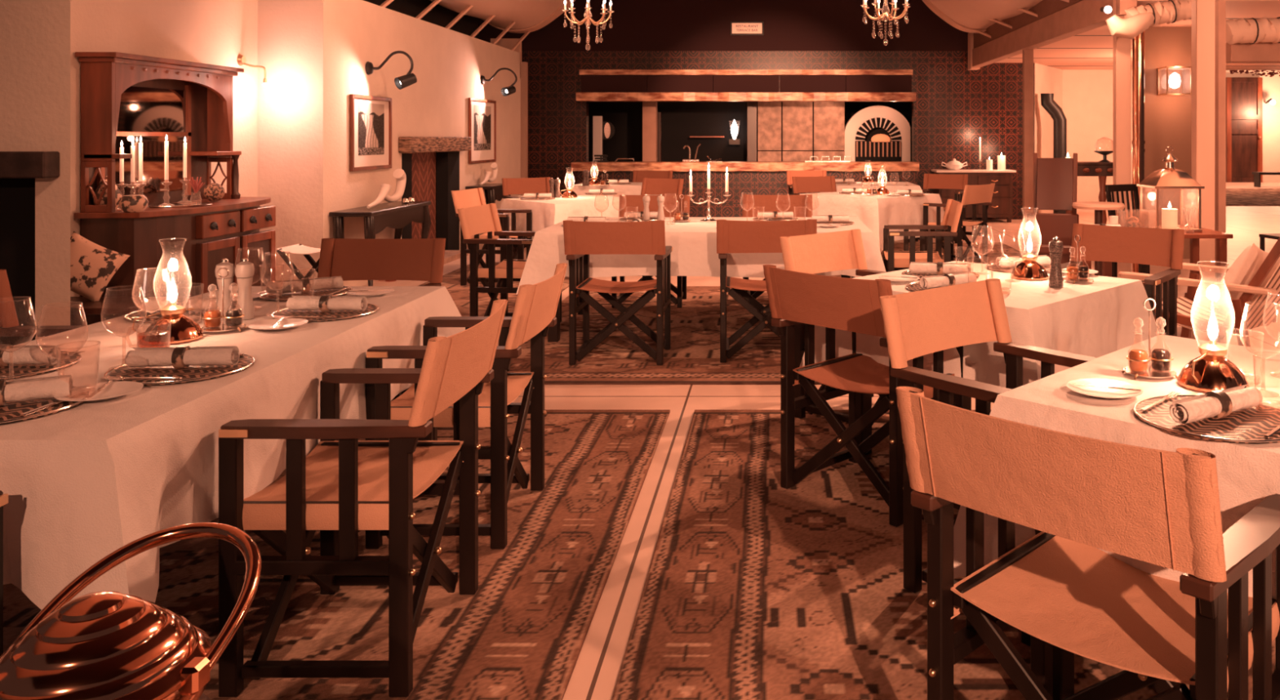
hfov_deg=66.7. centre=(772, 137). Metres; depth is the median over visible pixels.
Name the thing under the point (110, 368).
wine glass
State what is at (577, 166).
countertop
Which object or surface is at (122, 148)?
candle
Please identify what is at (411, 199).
votive holder
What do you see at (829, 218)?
rolled napkin
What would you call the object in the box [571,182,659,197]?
tablecloth
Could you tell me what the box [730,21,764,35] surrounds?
wall sign
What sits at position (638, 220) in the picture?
rolled napkin
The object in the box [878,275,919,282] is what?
plate
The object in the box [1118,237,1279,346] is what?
armchair
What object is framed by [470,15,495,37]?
strut
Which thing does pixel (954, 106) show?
wall
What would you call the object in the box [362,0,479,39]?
trim
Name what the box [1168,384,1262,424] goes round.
rolled napkin
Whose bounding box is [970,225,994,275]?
wine glass
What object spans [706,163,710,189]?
candle
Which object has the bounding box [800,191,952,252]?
tablecloth
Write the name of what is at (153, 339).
glass tumbler
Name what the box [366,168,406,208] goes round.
sculpture
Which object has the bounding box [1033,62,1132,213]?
wall
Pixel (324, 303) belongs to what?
rolled napkin
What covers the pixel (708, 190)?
candle cup
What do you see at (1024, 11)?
strut
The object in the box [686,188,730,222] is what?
candelabra
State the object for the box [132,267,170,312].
wine glass
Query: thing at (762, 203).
chair
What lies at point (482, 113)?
print
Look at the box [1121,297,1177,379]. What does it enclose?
stand
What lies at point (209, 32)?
wall
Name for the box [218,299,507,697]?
chair
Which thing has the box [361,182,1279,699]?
floor
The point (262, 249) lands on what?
bowl
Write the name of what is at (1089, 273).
plate
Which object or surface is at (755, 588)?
oriental rug
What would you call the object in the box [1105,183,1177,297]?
spindle chair
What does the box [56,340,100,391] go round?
tumbler
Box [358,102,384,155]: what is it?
print
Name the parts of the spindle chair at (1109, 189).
post, leg, rail, post, leg, leg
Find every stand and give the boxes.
[200,267,246,332]
[672,194,689,222]
[866,176,878,195]
[1062,235,1093,284]
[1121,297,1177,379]
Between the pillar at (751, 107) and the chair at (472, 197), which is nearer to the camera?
the chair at (472, 197)
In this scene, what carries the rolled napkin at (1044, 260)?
on the placemat at (994, 268)
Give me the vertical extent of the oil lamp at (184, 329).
0.311 m
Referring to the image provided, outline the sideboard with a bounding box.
[931,169,1016,222]
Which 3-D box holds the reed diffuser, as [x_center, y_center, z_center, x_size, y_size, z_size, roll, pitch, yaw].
[2.829,0.565,6.520,0.059,0.171,0.060,0,0,-42]
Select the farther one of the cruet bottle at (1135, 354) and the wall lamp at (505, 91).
the wall lamp at (505, 91)
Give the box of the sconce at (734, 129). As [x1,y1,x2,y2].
[728,120,740,144]
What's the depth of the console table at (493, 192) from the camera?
12.17 m
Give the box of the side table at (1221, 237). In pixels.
[1082,226,1233,342]
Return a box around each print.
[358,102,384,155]
[474,105,490,151]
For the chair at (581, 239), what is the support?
on the oriental rug at (693, 357)
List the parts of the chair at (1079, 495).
post, armrest, leg, rail, seat rail, crossed leg, leg, backrest, crossed leg, seat, crossed leg, crossed leg, post, leg, armrest, seat rail, rail, leg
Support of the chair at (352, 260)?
on the oriental rug at (522, 635)
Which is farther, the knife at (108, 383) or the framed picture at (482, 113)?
the framed picture at (482, 113)
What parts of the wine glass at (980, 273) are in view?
stem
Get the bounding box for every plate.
[53,381,143,401]
[214,293,261,302]
[247,318,308,330]
[346,288,394,297]
[817,223,840,227]
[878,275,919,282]
[883,194,899,196]
[1062,268,1097,275]
[1066,378,1142,399]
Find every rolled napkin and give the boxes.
[0,344,61,366]
[0,374,72,406]
[124,346,239,368]
[141,296,217,312]
[266,275,343,294]
[286,295,367,311]
[523,192,551,198]
[566,216,606,222]
[588,188,614,194]
[608,179,628,183]
[623,211,657,218]
[631,218,641,222]
[757,211,793,218]
[811,214,849,222]
[835,178,853,182]
[841,187,866,193]
[897,189,922,195]
[909,262,971,275]
[920,271,977,288]
[995,255,1050,267]
[1092,223,1120,226]
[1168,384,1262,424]
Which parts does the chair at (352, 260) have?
backrest, leg, armrest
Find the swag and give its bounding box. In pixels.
[1105,12,1155,39]
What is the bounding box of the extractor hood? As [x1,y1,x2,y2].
[581,75,911,93]
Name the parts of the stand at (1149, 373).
handle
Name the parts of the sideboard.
drawer, drawer, drawer, drawer, drawer, drawer, leg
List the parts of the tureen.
lid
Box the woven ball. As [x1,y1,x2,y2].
[203,182,225,202]
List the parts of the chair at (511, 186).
armrest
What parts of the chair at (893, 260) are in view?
leg, leg, hinge plate, rail, seat rail, seat, armrest, armrest, leg, leg, backrest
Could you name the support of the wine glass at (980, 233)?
on the tablecloth at (1095, 319)
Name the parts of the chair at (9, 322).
backrest, leg, armrest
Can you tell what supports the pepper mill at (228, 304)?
on the tablecloth at (86, 481)
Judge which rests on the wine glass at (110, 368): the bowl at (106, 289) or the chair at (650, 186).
the bowl at (106, 289)
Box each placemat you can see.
[0,351,82,380]
[0,386,89,424]
[103,353,255,386]
[124,305,235,323]
[257,286,352,301]
[271,303,378,322]
[520,197,555,199]
[585,193,617,195]
[608,182,631,184]
[619,217,665,221]
[752,217,798,221]
[817,221,853,225]
[839,192,866,194]
[896,193,925,195]
[901,271,979,279]
[906,281,933,291]
[986,263,1050,273]
[1133,395,1279,444]
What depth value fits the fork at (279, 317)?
3.30 m
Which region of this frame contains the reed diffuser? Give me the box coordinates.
[1183,208,1195,234]
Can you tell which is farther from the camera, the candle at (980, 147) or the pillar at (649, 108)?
the pillar at (649, 108)
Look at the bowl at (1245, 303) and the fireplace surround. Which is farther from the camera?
the fireplace surround
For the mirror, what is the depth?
6.80 m
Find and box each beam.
[0,151,59,178]
[576,92,915,102]
[579,69,912,75]
[972,0,1137,67]
[1226,42,1279,63]
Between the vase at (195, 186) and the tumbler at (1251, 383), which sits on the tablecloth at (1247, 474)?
the tumbler at (1251, 383)
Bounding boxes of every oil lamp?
[131,238,203,344]
[560,168,577,198]
[589,163,599,185]
[862,160,874,182]
[875,167,889,195]
[1010,208,1048,280]
[1177,262,1249,392]
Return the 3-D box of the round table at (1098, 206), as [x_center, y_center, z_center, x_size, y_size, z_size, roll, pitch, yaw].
[2.580,0.952,7.600,0.404,0.865,0.398,0,0,0]
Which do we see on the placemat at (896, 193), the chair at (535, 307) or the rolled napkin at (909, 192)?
the rolled napkin at (909, 192)
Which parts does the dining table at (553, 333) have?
leg, leg, leg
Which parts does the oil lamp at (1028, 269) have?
handle, burner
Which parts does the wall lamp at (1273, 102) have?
bulb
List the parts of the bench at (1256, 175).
leg, seat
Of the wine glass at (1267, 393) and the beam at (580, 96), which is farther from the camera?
the beam at (580, 96)
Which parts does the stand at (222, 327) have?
handle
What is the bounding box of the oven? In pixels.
[844,106,910,161]
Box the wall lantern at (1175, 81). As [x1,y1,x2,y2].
[1157,66,1191,95]
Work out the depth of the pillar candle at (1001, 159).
15.80 m
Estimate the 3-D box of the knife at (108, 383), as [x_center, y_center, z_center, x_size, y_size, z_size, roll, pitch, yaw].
[-1.630,0.611,2.325,0.012,0.005,0.168,0,0,-19]
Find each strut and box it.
[379,0,394,8]
[415,0,441,19]
[444,5,473,29]
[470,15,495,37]
[492,21,515,44]
[510,31,530,50]
[968,27,991,38]
[989,18,1012,28]
[1017,8,1037,17]
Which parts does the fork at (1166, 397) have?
handle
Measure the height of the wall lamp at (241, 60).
0.272 m
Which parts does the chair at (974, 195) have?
leg, crossed leg, rail, armrest, leg, seat, leg, rail, crossed leg, seat rail, crossed leg, armrest, backrest, leg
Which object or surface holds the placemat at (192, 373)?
on the tablecloth at (86, 481)
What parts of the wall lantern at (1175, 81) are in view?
glass pane, frame plate, frame plate, bulb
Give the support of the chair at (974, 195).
on the oriental rug at (1008, 251)
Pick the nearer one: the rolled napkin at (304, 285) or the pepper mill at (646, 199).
the rolled napkin at (304, 285)
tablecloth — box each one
[0,286,465,609]
[499,195,619,239]
[515,217,885,294]
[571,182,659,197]
[799,261,1159,387]
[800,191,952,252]
[822,182,921,192]
[953,334,1279,599]
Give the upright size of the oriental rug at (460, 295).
0.012 m
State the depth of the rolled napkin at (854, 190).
10.78 m
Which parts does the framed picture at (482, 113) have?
frame rail, frame rail, frame rail, frame rail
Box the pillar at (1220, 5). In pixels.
[1214,0,1226,291]
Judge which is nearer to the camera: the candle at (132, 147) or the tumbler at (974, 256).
the tumbler at (974, 256)
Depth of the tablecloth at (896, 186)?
12.55 m
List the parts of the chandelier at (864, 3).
arm, arm, arm, arm, arm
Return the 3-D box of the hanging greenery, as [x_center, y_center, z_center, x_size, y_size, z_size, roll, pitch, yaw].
[11.442,-1.561,22.001,1.904,0.338,0.275,0,0,0]
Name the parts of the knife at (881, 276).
handle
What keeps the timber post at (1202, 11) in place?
on the floor
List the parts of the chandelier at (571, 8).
arm, arm, arm, arm, arm, arm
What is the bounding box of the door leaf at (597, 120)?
[592,115,602,161]
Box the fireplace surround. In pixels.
[398,137,471,264]
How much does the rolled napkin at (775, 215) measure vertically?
0.059 m
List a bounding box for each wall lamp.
[236,53,267,87]
[364,50,417,89]
[480,67,517,96]
[1265,98,1275,105]
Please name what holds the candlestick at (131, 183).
on the dresser
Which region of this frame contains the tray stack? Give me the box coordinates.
[593,155,608,162]
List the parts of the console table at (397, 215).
cabriole leg, cabriole leg, cabriole leg, cabriole leg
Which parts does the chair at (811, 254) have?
leg, rail, crossed leg, backrest, armrest, crossed leg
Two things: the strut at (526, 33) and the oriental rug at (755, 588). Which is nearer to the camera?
the oriental rug at (755, 588)
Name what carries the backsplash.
attached to the wall at (680, 121)
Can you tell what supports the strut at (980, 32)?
attached to the trim at (1044, 8)
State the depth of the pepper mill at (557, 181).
10.02 m
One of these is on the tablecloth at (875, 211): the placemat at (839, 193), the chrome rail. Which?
the placemat at (839, 193)
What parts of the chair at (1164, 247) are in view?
armrest, backrest, leg, hinge plate, armrest, leg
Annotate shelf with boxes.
[84,154,132,159]
[189,151,241,155]
[689,136,724,137]
[1155,297,1217,312]
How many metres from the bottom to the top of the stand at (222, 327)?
0.206 m
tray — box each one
[147,202,212,208]
[200,323,246,332]
[804,160,850,162]
[1062,277,1093,282]
[1123,365,1176,378]
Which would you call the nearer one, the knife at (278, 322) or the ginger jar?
the knife at (278, 322)
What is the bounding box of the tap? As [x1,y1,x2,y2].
[682,143,700,162]
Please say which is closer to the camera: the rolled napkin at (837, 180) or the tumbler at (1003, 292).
the tumbler at (1003, 292)
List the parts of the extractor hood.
panel, panel, panel, panel, panel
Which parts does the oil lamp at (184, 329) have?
handle, burner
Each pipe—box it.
[1040,93,1066,213]
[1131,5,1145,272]
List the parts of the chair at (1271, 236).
leg, seat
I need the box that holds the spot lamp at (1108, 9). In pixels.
[1100,5,1111,13]
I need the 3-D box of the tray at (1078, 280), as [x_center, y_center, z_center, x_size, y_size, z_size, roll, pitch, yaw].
[1.328,0.618,4.183,0.132,0.004,0.132,0,0,-29]
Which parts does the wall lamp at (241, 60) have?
arm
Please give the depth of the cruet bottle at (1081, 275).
4.18 m
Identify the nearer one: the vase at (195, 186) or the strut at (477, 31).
the vase at (195, 186)
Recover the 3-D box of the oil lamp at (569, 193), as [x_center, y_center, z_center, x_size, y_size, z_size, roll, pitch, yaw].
[-2.125,0.472,10.040,0.167,0.311,0.167,0,0,0]
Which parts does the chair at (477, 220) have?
leg, backrest, crossed leg, crossed leg, rail, armrest, seat, leg, armrest, rail, hinge plate, leg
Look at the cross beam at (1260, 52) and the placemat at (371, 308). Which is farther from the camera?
the cross beam at (1260, 52)
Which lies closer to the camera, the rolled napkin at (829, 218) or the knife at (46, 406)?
the knife at (46, 406)
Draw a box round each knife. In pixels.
[19,391,89,417]
[86,380,113,399]
[131,317,193,319]
[272,317,284,328]
[347,289,393,292]
[880,275,917,279]
[905,274,923,277]
[1068,382,1141,391]
[1262,425,1279,439]
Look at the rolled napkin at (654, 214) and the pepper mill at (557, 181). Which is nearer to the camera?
the rolled napkin at (654, 214)
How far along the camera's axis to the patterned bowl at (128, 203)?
6.08 m
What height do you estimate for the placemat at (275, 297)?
0.008 m
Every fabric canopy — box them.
[429,0,575,33]
[921,0,1042,33]
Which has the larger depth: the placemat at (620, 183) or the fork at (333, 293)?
the placemat at (620, 183)
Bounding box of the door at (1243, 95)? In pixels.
[1226,77,1262,182]
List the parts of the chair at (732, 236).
post, leg, armrest, leg, seat rail, seat, crossed leg, crossed leg, crossed leg, crossed leg, backrest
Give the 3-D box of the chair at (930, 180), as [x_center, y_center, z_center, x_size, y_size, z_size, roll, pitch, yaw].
[2.257,0.935,12.858,0.608,0.881,0.574,0,0,24]
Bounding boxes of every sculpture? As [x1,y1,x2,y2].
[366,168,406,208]
[480,163,497,185]
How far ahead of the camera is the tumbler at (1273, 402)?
2.21 m
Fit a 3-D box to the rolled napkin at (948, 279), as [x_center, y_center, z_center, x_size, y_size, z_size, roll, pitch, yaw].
[0.730,0.595,3.990,0.278,0.059,0.059,0,0,-31]
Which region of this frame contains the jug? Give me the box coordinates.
[385,280,396,282]
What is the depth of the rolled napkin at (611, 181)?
13.02 m
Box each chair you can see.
[0,269,84,346]
[0,490,8,655]
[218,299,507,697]
[317,238,445,401]
[365,263,567,549]
[451,187,532,285]
[457,203,561,322]
[502,177,561,199]
[563,220,673,364]
[611,195,689,307]
[632,170,672,195]
[640,177,684,195]
[716,219,817,363]
[742,195,812,299]
[763,264,968,527]
[779,229,888,426]
[786,170,826,195]
[791,176,836,195]
[879,279,1096,646]
[883,199,963,272]
[895,386,1279,699]
[915,173,968,243]
[923,183,995,263]
[1025,153,1079,265]
[1061,223,1184,337]
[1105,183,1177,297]
[1258,233,1279,251]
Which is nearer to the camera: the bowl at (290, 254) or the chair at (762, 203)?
the bowl at (290, 254)
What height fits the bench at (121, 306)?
0.400 m
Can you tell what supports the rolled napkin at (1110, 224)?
on the side table at (1221, 237)
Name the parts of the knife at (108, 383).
blade, handle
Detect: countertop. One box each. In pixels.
[74,196,271,218]
[571,161,919,171]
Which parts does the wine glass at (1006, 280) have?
stem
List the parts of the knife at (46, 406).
handle, blade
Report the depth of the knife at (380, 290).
3.82 m
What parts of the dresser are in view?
panel, cornice, door frame, handle, door, drawer, panel, door frame, handle, door frame, door frame, handle, door, drawer, door frame, handle, door frame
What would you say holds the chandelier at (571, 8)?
hanging from the ceiling
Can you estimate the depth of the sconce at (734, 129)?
17.58 m
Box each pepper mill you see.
[214,258,234,320]
[235,257,254,319]
[549,177,555,197]
[554,177,560,198]
[582,169,586,186]
[585,169,589,186]
[642,194,649,219]
[657,194,664,220]
[1048,236,1063,287]
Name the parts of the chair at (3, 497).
leg, hinge plate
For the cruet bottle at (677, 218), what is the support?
in the stand at (674, 220)
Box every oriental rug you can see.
[3,409,670,699]
[417,262,568,316]
[510,286,822,384]
[611,409,1275,699]
[829,242,1026,278]
[1226,188,1279,206]
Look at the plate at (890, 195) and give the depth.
10.29 m
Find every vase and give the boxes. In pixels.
[188,177,204,204]
[1122,209,1142,227]
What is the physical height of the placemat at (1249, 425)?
0.008 m
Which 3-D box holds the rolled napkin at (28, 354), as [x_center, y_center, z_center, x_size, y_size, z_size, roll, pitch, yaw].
[-2.100,0.595,2.620,0.278,0.059,0.059,0,0,0]
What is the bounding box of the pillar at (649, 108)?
[642,102,657,161]
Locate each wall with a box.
[0,0,70,339]
[0,0,257,344]
[257,0,520,286]
[412,152,435,239]
[479,0,1022,219]
[588,102,911,161]
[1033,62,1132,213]
[1226,70,1279,182]
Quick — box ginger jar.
[92,176,122,210]
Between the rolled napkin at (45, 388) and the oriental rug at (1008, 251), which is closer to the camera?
the rolled napkin at (45, 388)
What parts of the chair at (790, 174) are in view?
backrest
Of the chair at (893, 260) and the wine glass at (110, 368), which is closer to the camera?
the wine glass at (110, 368)
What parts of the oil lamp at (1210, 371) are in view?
handle, burner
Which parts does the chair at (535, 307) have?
leg, hinge plate, leg, seat rail, armrest, seat, rail, armrest, leg, post, crossed leg, rail, seat rail, crossed leg, backrest, leg, post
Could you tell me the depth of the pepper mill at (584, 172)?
12.53 m
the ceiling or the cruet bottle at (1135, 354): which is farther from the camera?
the ceiling
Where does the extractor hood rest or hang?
attached to the wall at (954, 106)
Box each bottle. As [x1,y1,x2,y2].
[203,284,220,328]
[224,283,243,326]
[674,201,680,220]
[682,201,688,220]
[1066,251,1078,279]
[1078,246,1088,279]
[1128,317,1147,371]
[1150,317,1170,371]
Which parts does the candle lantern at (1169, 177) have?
eave plate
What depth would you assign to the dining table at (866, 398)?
4.17 m
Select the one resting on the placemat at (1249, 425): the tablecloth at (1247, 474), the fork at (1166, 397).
the fork at (1166, 397)
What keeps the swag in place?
hanging from the canvas at (1169, 11)
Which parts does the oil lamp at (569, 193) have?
burner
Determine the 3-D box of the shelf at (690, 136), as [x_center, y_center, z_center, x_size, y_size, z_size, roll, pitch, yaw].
[-1.210,-0.015,17.650,0.631,0.029,0.100,0,0,0]
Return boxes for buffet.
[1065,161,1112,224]
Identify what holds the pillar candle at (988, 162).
on the sideboard
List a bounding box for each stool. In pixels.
[198,693,211,699]
[275,244,320,279]
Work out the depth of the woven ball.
7.04 m
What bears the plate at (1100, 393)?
on the tablecloth at (1247, 474)
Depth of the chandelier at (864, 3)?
8.98 m
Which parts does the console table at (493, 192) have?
cabriole leg, cabriole leg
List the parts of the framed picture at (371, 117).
frame rail, frame rail, frame rail, frame rail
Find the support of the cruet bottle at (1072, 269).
in the stand at (1078, 280)
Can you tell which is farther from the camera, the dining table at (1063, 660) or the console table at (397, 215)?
the console table at (397, 215)
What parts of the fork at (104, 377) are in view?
handle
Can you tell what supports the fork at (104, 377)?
on the placemat at (192, 373)
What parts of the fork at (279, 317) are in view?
handle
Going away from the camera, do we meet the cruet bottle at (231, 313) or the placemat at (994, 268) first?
the cruet bottle at (231, 313)
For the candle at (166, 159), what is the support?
in the candlestick at (165, 180)
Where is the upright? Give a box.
[657,111,661,161]
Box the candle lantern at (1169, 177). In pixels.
[1136,146,1204,232]
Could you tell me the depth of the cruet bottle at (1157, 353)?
2.52 m
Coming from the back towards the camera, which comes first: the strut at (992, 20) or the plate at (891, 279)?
the strut at (992, 20)
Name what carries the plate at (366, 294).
on the tablecloth at (86, 481)
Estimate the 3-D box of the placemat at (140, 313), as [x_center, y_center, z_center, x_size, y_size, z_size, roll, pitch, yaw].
[-2.100,0.624,3.420,0.350,0.008,0.350,0,0,0]
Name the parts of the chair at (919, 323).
post, leg, backrest, armrest, rail, leg, leg, armrest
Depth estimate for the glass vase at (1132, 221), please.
6.69 m
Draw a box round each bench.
[70,297,149,325]
[1252,172,1279,187]
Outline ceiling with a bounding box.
[995,0,1279,70]
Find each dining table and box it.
[513,247,517,253]
[547,275,854,342]
[861,393,971,455]
[1053,644,1074,699]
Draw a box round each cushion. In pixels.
[70,231,129,301]
[1210,243,1279,312]
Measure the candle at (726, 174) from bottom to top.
0.202 m
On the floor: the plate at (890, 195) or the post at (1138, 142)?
the post at (1138, 142)
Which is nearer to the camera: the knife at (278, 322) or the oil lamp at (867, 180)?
the knife at (278, 322)
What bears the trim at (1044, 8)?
on the beam at (1085, 15)
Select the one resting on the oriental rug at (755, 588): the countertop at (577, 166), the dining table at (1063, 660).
the dining table at (1063, 660)
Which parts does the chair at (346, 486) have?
leg, hinge plate, crossed leg, crossed leg, rail, seat rail, armrest, leg, seat, seat rail, leg, armrest, post, crossed leg, crossed leg, rail, backrest, leg, post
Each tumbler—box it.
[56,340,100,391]
[125,320,171,347]
[174,283,204,323]
[259,263,284,297]
[289,268,315,296]
[966,256,988,283]
[990,259,1013,294]
[1226,328,1263,386]
[1252,351,1279,409]
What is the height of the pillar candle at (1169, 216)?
0.175 m
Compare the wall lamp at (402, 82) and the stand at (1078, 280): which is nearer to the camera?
the stand at (1078, 280)
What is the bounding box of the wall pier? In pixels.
[1144,26,1191,258]
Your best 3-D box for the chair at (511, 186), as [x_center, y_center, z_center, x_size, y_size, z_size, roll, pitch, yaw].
[-2.921,0.935,11.666,0.608,0.881,0.574,0,0,-30]
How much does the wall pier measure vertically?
3.000 m
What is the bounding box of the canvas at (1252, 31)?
[1226,17,1279,44]
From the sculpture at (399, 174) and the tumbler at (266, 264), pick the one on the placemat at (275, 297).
the tumbler at (266, 264)
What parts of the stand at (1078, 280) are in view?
handle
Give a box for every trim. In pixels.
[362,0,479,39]
[490,38,528,198]
[973,0,1082,48]
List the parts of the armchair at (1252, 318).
leg, seat rail, armrest, armrest, seat rail, leg, rail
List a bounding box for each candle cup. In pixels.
[686,191,694,196]
[705,188,712,193]
[722,191,730,196]
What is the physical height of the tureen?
0.190 m
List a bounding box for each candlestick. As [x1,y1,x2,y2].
[116,182,127,209]
[126,182,136,192]
[158,179,174,206]
[177,177,192,204]
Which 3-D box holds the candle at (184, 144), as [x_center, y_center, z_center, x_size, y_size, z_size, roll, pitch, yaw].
[-4.200,0.140,6.860,0.024,0.292,0.023,0,0,0]
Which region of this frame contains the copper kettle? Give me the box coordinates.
[0,522,261,699]
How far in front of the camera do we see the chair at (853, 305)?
3.65 m
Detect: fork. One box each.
[61,351,85,354]
[100,376,182,380]
[271,315,332,318]
[324,288,348,295]
[1140,391,1181,411]
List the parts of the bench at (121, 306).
leg, seat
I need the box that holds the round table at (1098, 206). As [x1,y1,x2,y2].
[1071,201,1124,275]
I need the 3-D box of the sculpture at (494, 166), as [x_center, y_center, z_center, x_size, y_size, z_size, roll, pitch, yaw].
[-3.680,0.464,12.436,0.086,0.265,0.644,0,0,0]
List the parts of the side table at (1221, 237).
leg, leg, leg, leg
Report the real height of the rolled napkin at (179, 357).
0.059 m
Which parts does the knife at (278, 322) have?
blade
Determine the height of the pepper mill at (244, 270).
0.209 m
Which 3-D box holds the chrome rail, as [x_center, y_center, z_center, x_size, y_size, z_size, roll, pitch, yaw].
[-2.466,0.376,15.950,0.327,0.067,0.020,0,0,0]
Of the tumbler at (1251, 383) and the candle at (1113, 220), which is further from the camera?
the candle at (1113, 220)
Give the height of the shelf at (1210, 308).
0.030 m
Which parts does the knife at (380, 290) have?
handle, blade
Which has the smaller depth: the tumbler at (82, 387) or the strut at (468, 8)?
the tumbler at (82, 387)
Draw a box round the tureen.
[941,159,967,170]
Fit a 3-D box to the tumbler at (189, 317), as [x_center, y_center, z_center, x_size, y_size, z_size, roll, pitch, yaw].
[-1.974,0.563,3.246,0.087,0.129,0.087,0,0,0]
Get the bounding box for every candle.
[119,141,124,182]
[130,139,134,182]
[138,136,142,181]
[164,135,168,179]
[182,137,186,177]
[688,170,692,191]
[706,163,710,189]
[725,167,728,191]
[978,137,981,159]
[986,157,992,170]
[997,153,1005,170]
[1109,216,1118,223]
[1161,202,1177,227]
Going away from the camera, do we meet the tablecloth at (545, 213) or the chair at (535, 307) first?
the chair at (535, 307)
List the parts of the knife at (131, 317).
handle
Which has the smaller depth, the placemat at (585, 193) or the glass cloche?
the placemat at (585, 193)
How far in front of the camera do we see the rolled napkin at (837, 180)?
13.25 m
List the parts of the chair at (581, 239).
post, leg, armrest, rail, seat rail, leg, backrest, crossed leg, seat, crossed leg, crossed leg, crossed leg, seat rail, leg, post, armrest, rail, leg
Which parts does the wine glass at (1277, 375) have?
stem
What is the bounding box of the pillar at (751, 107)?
[746,102,756,161]
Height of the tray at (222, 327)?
0.004 m
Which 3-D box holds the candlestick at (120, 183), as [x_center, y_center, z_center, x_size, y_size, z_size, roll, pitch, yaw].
[-4.320,0.383,6.370,0.092,0.182,0.092,0,0,0]
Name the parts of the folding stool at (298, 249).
crossed leg, sling seat, crossed leg, crossed leg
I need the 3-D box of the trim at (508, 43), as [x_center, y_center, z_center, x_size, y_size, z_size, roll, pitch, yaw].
[-4.075,-0.060,15.185,0.450,2.900,1.130,0,0,0]
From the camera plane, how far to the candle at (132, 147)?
6.32 m
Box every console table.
[328,201,431,286]
[465,183,511,204]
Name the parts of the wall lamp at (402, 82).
gooseneck arm, lamp shade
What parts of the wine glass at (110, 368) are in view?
stem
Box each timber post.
[1021,49,1033,245]
[1112,0,1130,278]
[1191,0,1214,297]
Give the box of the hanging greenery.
[1229,70,1279,77]
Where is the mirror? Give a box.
[97,85,191,195]
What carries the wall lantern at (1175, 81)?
attached to the wall pier
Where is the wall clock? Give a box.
[602,121,614,139]
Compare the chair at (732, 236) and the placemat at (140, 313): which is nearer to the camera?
the placemat at (140, 313)
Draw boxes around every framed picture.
[350,93,391,171]
[468,97,496,164]
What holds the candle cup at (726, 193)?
on the candelabra at (708, 220)
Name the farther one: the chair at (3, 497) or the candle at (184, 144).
the candle at (184, 144)
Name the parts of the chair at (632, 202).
leg, leg, crossed leg, backrest, crossed leg, crossed leg, leg, leg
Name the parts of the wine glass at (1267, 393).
stem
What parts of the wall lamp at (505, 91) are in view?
gooseneck arm, lamp shade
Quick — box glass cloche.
[1093,137,1112,162]
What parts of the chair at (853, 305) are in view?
post, armrest, leg, rail, backrest, seat rail, crossed leg, crossed leg, leg, seat, crossed leg, armrest, crossed leg, leg, leg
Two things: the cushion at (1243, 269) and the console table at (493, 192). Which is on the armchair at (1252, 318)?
the cushion at (1243, 269)
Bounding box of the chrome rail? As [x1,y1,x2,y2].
[614,158,634,162]
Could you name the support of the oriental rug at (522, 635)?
on the floor
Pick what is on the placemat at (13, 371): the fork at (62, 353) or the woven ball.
the fork at (62, 353)
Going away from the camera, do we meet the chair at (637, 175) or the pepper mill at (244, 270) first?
the pepper mill at (244, 270)
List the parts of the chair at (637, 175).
backrest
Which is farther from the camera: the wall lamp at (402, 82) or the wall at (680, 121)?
the wall at (680, 121)
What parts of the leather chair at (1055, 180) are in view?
post, seat, post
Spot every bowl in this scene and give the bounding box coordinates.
[101,288,146,337]
[119,195,148,212]
[234,248,266,284]
[261,253,293,290]
[945,164,963,170]
[970,227,994,255]
[1000,231,1025,262]
[1240,302,1279,359]
[1262,293,1279,342]
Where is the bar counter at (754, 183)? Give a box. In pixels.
[577,171,916,217]
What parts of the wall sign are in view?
plate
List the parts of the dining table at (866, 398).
leg, leg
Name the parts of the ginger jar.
lid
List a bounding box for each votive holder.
[402,198,408,203]
[408,197,414,202]
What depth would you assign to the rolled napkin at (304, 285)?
3.84 m
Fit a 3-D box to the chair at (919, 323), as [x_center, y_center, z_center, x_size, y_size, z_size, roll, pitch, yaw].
[0.728,0.935,2.983,0.608,0.881,0.574,0,0,-41]
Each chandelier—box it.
[561,0,613,47]
[860,0,909,45]
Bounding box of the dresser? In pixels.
[74,52,275,325]
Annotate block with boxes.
[968,32,980,70]
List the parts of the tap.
spout, lever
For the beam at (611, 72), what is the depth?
15.85 m
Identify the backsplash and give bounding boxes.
[757,102,844,161]
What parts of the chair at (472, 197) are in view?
leg, backrest, crossed leg, armrest, rail, crossed leg, leg, seat, leg, rail, armrest, crossed leg, leg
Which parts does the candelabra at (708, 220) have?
arm, stem, arm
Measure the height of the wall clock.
0.320 m
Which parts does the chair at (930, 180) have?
backrest, leg, armrest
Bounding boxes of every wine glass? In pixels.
[0,296,36,352]
[35,301,88,359]
[101,285,146,370]
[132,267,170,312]
[234,247,266,309]
[261,251,293,316]
[662,194,677,224]
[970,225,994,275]
[977,233,1003,266]
[1000,230,1025,282]
[1240,301,1279,397]
[1262,291,1279,378]
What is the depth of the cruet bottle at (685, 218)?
7.16 m
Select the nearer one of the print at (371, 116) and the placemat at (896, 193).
the print at (371, 116)
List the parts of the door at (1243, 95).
rail, panel, rail, rail, rail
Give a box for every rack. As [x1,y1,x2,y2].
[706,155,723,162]
[804,156,852,162]
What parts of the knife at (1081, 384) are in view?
blade, handle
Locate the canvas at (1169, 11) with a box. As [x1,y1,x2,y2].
[1124,0,1191,27]
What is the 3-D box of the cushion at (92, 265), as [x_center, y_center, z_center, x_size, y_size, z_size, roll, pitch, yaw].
[-4.159,0.788,5.809,0.451,0.448,0.146,0,0,-31]
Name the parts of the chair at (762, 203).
crossed leg, crossed leg, backrest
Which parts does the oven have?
ash door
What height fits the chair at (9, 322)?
0.881 m

